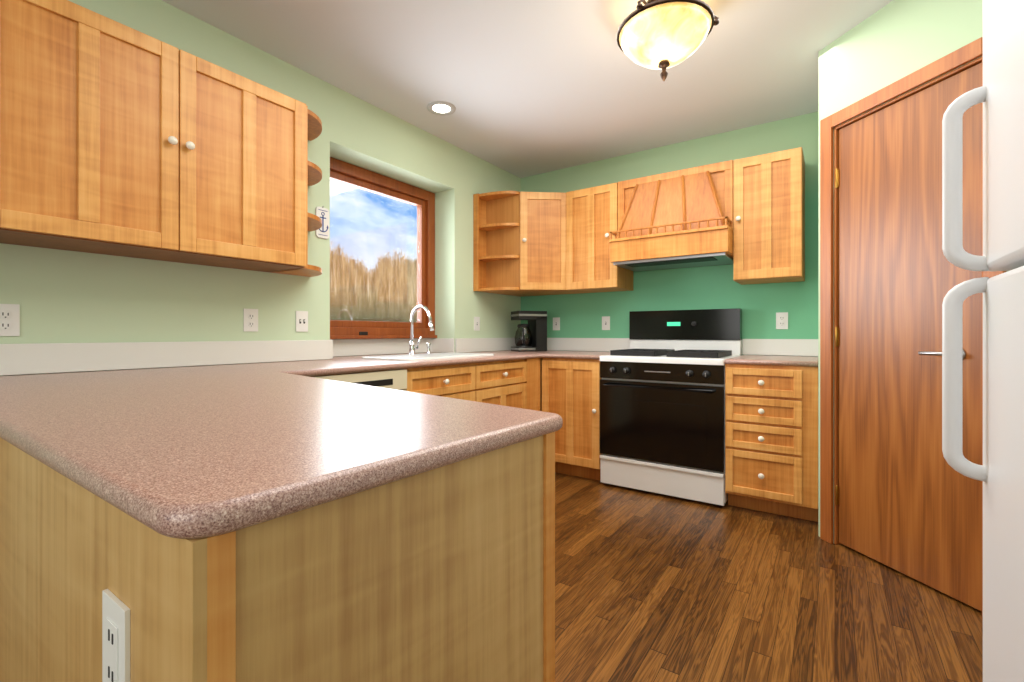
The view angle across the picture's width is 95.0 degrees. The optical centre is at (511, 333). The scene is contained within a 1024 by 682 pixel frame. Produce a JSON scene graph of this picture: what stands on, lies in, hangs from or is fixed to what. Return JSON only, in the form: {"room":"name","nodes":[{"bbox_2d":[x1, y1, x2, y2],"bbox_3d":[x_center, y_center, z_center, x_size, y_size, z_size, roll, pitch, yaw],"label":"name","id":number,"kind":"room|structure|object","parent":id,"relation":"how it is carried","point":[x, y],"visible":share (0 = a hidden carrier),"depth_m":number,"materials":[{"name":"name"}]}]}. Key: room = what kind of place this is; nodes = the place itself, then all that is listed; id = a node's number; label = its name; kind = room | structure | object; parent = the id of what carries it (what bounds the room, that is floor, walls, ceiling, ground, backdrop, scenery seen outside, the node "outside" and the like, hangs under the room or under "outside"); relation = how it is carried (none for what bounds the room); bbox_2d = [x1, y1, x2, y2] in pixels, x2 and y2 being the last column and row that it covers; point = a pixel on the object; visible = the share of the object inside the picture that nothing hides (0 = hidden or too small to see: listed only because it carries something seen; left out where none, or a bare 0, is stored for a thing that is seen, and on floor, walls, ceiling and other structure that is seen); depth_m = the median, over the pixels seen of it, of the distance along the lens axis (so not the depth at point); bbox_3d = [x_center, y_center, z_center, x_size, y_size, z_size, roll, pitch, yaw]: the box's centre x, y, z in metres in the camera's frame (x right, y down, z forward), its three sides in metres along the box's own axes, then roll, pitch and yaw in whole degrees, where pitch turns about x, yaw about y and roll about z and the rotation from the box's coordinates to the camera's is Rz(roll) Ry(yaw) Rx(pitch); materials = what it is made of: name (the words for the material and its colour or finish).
{"room":"kitchen","nodes":[
{"label":"kitchen","id":0,"kind":"room"},
{"bbox_2d":[0,0,520,375],"bbox_3d":[-1.849,-0.210,2.023,0.400,2.550,7.040,0,0,35],"label":"wall","id":1,"kind":"structure","parent":0,"point":[62,296],"depth_m":2.44,"materials":[{"name":"green paint"}]},
{"bbox_2d":[0,0,7,235],"bbox_3d":[-1.891,-0.728,1.299,0.345,0.795,0.600,0,0,35],"label":"upper cabinet","id":2,"kind":"object","parent":1,"relation":"attached to","point":[3,3],"depth_m":1.46,"materials":[{"name":"brown wood"}]},
{"bbox_2d":[0,304,19,335],"bbox_3d":[-1.827,-0.050,1.693,0.008,0.116,0.072,0,0,35],"label":"electrical outlet","id":3,"kind":"object","parent":1,"relation":"attached to","point":[9,319],"visible":1,"depth_m":1.70,"materials":[{"name":"white plastic"}]},
{"bbox_2d":[0,0,315,273],"bbox_3d":[-1.461,-0.728,1.925,0.345,0.795,1.158,0,0,35],"label":"upper cabinet","id":4,"kind":"object","parent":1,"relation":"attached to","point":[118,139],"depth_m":1.77,"materials":[{"name":"brown wood"}]},
{"bbox_2d":[0,339,339,375],"bbox_3d":[-1.499,0.092,2.162,0.018,0.113,1.541,0,0,34],"label":"backsplash","id":5,"kind":"structure","parent":1,"relation":"attached to","point":[31,358],"depth_m":2.03,"materials":[{"name":"white"}]},
{"bbox_2d":[243,309,257,331],"bbox_3d":[-1.337,-0.070,2.406,0.008,0.116,0.072,0,0,35],"label":"electrical outlet","id":6,"kind":"object","parent":1,"relation":"attached to","point":[250,319],"visible":1,"depth_m":2.40,"materials":[{"name":"white plastic"}]},
{"bbox_2d":[296,311,307,331],"bbox_3d":[-1.177,-0.070,2.635,0.013,0.116,0.072,0,0,35],"label":"light switch","id":7,"kind":"object","parent":1,"relation":"attached to","point":[301,321],"visible":1,"depth_m":2.63,"materials":[{"name":"white plastic"}]},
{"bbox_2d":[315,206,328,238],"bbox_3d":[-1.104,-0.653,2.739,0.014,0.189,0.086,0,0,35],"label":"plaque","id":8,"kind":"object","parent":1,"relation":"attached to","point":[322,213],"visible":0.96,"depth_m":2.74,"materials":[{"name":"white ceramic"}]},
{"bbox_2d":[330,157,436,338],"bbox_3d":[-0.970,-0.553,3.383,0.130,1.175,1.101,0,0,35],"label":"window","id":9,"kind":"structure","parent":1,"relation":"in","point":[346,174],"depth_m":3.50,"materials":[{"name":"brown wood"}]},
{"bbox_2d":[340,338,435,355],"bbox_3d":[-0.964,0.092,3.379,0.016,0.113,1.103,0,0,34],"label":"backsplash","id":10,"kind":"structure","parent":1,"relation":"attached to","point":[348,347],"depth_m":3.40,"materials":[{"name":"white"}]},
{"bbox_2d":[474,317,479,330],"bbox_3d":[-0.290,-0.085,3.925,0.013,0.116,0.072,0,0,35],"label":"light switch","id":11,"kind":"object","parent":1,"relation":"attached to","point":[476,323],"visible":1,"depth_m":3.92,"materials":[{"name":"white plastic"}]},
{"bbox_2d":[448,338,515,352],"bbox_3d":[-0.193,0.092,4.062,0.020,0.113,0.928,0,0,34],"label":"backsplash","id":12,"kind":"structure","parent":1,"relation":"attached to","point":[461,344],"depth_m":3.93,"materials":[{"name":"white"}]},
{"bbox_2d":[162,0,892,177],"bbox_3d":[-0.207,-1.535,0.895,4.385,0.100,7.040,0,0,35],"label":"ceiling","id":13,"kind":"structure","parent":0,"point":[526,88],"depth_m":2.60,"materials":[{"name":"white paint"}]},
{"bbox_2d":[427,101,455,115],"bbox_3d":[-0.464,-1.480,3.086,0.190,0.008,0.190,0,0,35],"label":"recessed light","id":14,"kind":"object","parent":13,"relation":"in","point":[442,108],"visible":1,"depth_m":3.08,"materials":[{"name":"grey"}]},
{"bbox_2d":[617,0,718,80],"bbox_3d":[0.680,-1.307,2.094,0.423,0.354,0.433,0,0,35],"label":"ceiling light fixture","id":15,"kind":"object","parent":13,"relation":"attached to","point":[663,35],"visible":1,"depth_m":2.00,"materials":[{"name":"beige glass"}]},
{"bbox_2d":[521,112,817,356],"bbox_3d":[1.185,-0.210,3.966,2.400,2.550,0.400,0,0,35],"label":"wall","id":16,"kind":"structure","parent":0,"point":[580,315],"depth_m":3.56,"materials":[{"name":"green paint"}]},
{"bbox_2d":[481,191,584,296],"bbox_3d":[0.222,-0.755,4.036,0.728,0.800,0.570,0,0,35],"label":"upper cabinet","id":17,"kind":"object","parent":16,"relation":"attached to","point":[538,243],"depth_m":3.83,"materials":[{"name":"brown wood"}]},
{"bbox_2d":[553,317,559,329],"bbox_3d":[0.400,-0.090,4.254,0.072,0.116,0.013,0,0,35],"label":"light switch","id":18,"kind":"object","parent":16,"relation":"attached to","point":[556,323],"visible":1,"depth_m":4.25,"materials":[{"name":"white plastic"}]},
{"bbox_2d":[547,338,629,351],"bbox_3d":[0.534,0.092,4.159,1.104,0.113,0.016,0,0,34],"label":"backsplash","id":19,"kind":"structure","parent":16,"relation":"attached to","point":[566,344],"depth_m":4.06,"materials":[{"name":"white"}]},
{"bbox_2d":[573,183,632,292],"bbox_3d":[0.693,-0.755,3.839,0.488,0.800,0.362,0,0,35],"label":"upper cabinet","id":20,"kind":"object","parent":16,"relation":"attached to","point":[595,209],"depth_m":3.68,"materials":[{"name":"brown wood"}]},
{"bbox_2d":[602,316,609,329],"bbox_3d":[0.795,-0.090,3.982,0.072,0.116,0.013,0,0,35],"label":"light switch","id":21,"kind":"object","parent":16,"relation":"attached to","point":[605,322],"visible":1,"depth_m":3.98,"materials":[{"name":"white plastic"}]},
{"bbox_2d":[609,160,732,271],"bbox_3d":[1.182,-0.828,3.410,0.801,0.654,0.515,0,0,35],"label":"range hood","id":22,"kind":"object","parent":16,"relation":"attached to","point":[682,218],"visible":0.92,"depth_m":3.25,"materials":[{"name":"brown wood"}]},
{"bbox_2d":[733,147,804,284],"bbox_3d":[1.722,-0.755,3.141,0.390,0.800,0.346,0,0,35],"label":"upper cabinet","id":23,"kind":"object","parent":16,"relation":"attached to","point":[769,189],"depth_m":3.00,"materials":[{"name":"brown wood"}]},
{"bbox_2d":[742,339,817,355],"bbox_3d":[1.856,0.092,3.249,0.473,0.113,0.016,0,0,34],"label":"backsplash","id":24,"kind":"structure","parent":16,"relation":"attached to","point":[787,347],"depth_m":3.24,"materials":[{"name":"white"}]},
{"bbox_2d":[776,312,787,328],"bbox_3d":[1.868,-0.090,3.248,0.072,0.116,0.008,0,0,35],"label":"electrical outlet","id":25,"kind":"object","parent":16,"relation":"attached to","point":[781,320],"visible":1,"depth_m":3.25,"materials":[{"name":"white plastic"}]},
{"bbox_2d":[555,472,982,681],"bbox_3d":[-0.207,1.115,0.895,4.385,0.100,7.040,0,0,35],"label":"floor","id":26,"kind":"structure","parent":0,"point":[653,587],"depth_m":1.85,"materials":[{"name":"brown wood"}]},
{"bbox_2d":[0,432,554,681],"bbox_3d":[-0.382,0.623,0.978,0.883,0.884,0.857,0,0,35],"label":"base cabinet","id":27,"kind":"object","parent":26,"relation":"on","point":[446,573],"visible":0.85,"depth_m":0.52,"materials":[{"name":"brown wood"}]},
{"bbox_2d":[0,366,562,538],"bbox_3d":[-0.586,0.166,1.119,1.401,0.030,0.858,0,0,34],"label":"countertop","id":28,"kind":"structure","parent":27,"relation":"on","point":[192,452],"depth_m":0.70,"materials":[{"name":"stone"}]},
{"bbox_2d":[308,367,419,392],"bbox_3d":[-0.983,0.623,2.370,0.630,0.884,0.752,0,0,35],"label":"dishwasher","id":29,"kind":"object","parent":26,"relation":"on","point":[408,379],"depth_m":2.34,"materials":[{"name":"white metal"}]},
{"bbox_2d":[420,362,487,402],"bbox_3d":[-0.623,0.623,2.892,0.630,0.884,0.644,0,0,35],"label":"base cabinet","id":30,"kind":"object","parent":26,"relation":"on","point":[469,381],"depth_m":2.80,"materials":[{"name":"brown wood"}]},
{"bbox_2d":[0,350,543,381],"bbox_3d":[-0.765,0.159,2.891,0.900,0.043,3.575,0,0,34],"label":"countertop","id":31,"kind":"structure","parent":30,"relation":"on","point":[368,363],"depth_m":2.39,"materials":[{"name":"stone"}]},
{"bbox_2d":[409,305,433,353],"bbox_3d":[-0.575,-0.023,3.254,0.233,0.345,0.208,0,0,35],"label":"faucet","id":32,"kind":"object","parent":31,"relation":"on","point":[412,347],"visible":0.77,"depth_m":3.23,"materials":[{"name":"silver metal"}]},
{"bbox_2d":[511,311,546,350],"bbox_3d":[0.153,-0.024,4.081,0.264,0.345,0.239,0,0,-21],"label":"coffee maker","id":33,"kind":"object","parent":31,"relation":"on","point":[531,335],"visible":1,"depth_m":4.03,"materials":[{"name":"black plastic"}]},
{"bbox_2d":[488,358,531,409],"bbox_3d":[-0.327,0.623,3.324,0.630,0.884,0.652,0,0,35],"label":"base cabinet","id":34,"kind":"object","parent":26,"relation":"on","point":[515,383],"depth_m":3.27,"materials":[{"name":"brown wood"}]},
{"bbox_2d":[532,358,542,410],"bbox_3d":[-0.107,0.623,3.644,0.630,0.884,0.249,0,0,35],"label":"base cabinet","id":35,"kind":"object","parent":26,"relation":"on","point":[536,362],"depth_m":3.54,"materials":[{"name":"brown wood"}]},
{"bbox_2d":[542,358,601,480],"bbox_3d":[0.600,0.623,3.703,0.480,0.884,0.692,0,0,35],"label":"base cabinet","id":36,"kind":"object","parent":26,"relation":"on","point":[571,392],"visible":0.62,"depth_m":3.43,"materials":[{"name":"brown wood"}]},
{"bbox_2d":[544,350,609,358],"bbox_3d":[0.614,0.166,3.701,0.454,0.030,0.680,0,0,34],"label":"countertop","id":37,"kind":"structure","parent":36,"relation":"on","point":[549,353],"depth_m":3.50,"materials":[{"name":"stone"}]},
{"bbox_2d":[600,308,741,505],"bbox_3d":[1.123,0.443,3.320,0.810,1.245,0.729,0,0,35],"label":"stove","id":38,"kind":"object","parent":26,"relation":"on","point":[662,405],"visible":0.96,"depth_m":3.10,"materials":[{"name":"white metal"}]},
{"bbox_2d":[725,364,817,521],"bbox_3d":[1.660,0.623,2.963,0.473,0.884,0.710,0,0,35],"label":"drawers","id":39,"kind":"object","parent":26,"relation":"on","point":[771,438],"visible":0.98,"depth_m":2.70,"materials":[{"name":"brown wood"}]},
{"bbox_2d":[724,355,817,366],"bbox_3d":[1.668,0.166,2.976,0.473,0.030,0.680,0,0,34],"label":"countertop","id":40,"kind":"structure","parent":39,"relation":"on","point":[809,361],"depth_m":2.76,"materials":[{"name":"stone"}]},
{"bbox_2d":[942,0,1023,681],"bbox_3d":[1.016,0.205,0.376,0.900,1.720,0.770,0,0,35],"label":"refrigerator","id":41,"kind":"object","parent":26,"relation":"on","point":[999,94],"visible":1,"depth_m":0.82,"materials":[{"name":"white metal"}]},
{"bbox_2d":[818,0,1007,543],"bbox_3d":[1.852,-0.210,1.694,0.130,2.550,1.620,0,0,-12],"label":"wall","id":42,"kind":"structure","parent":0,"point":[893,41],"depth_m":2.13,"materials":[{"name":"green paint"}]},
{"bbox_2d":[835,62,981,610],"bbox_3d":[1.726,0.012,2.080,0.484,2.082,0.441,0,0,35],"label":"pantry door","id":43,"kind":"structure","parent":42,"relation":"in","point":[908,498],"depth_m":2.05,"materials":[{"name":"brown wood"}]},
{"bbox_2d":[820,37,1005,618],"bbox_3d":[1.752,-0.022,2.080,0.138,2.175,0.770,0,0,-12],"label":"door frame","id":44,"kind":"structure","parent":42,"relation":"attached to","point":[965,54],"depth_m":2.38,"materials":[{"name":"brown wood"}]},
{"label":"outside","id":45,"kind":"structure","parent":0,"visible":0},
{"bbox_2d":[330,180,416,321],"bbox_3d":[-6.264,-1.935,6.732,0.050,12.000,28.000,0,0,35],"label":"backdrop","id":46,"kind":"structure","parent":45,"point":[395,258],"depth_m":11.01,"materials":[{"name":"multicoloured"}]}
]}

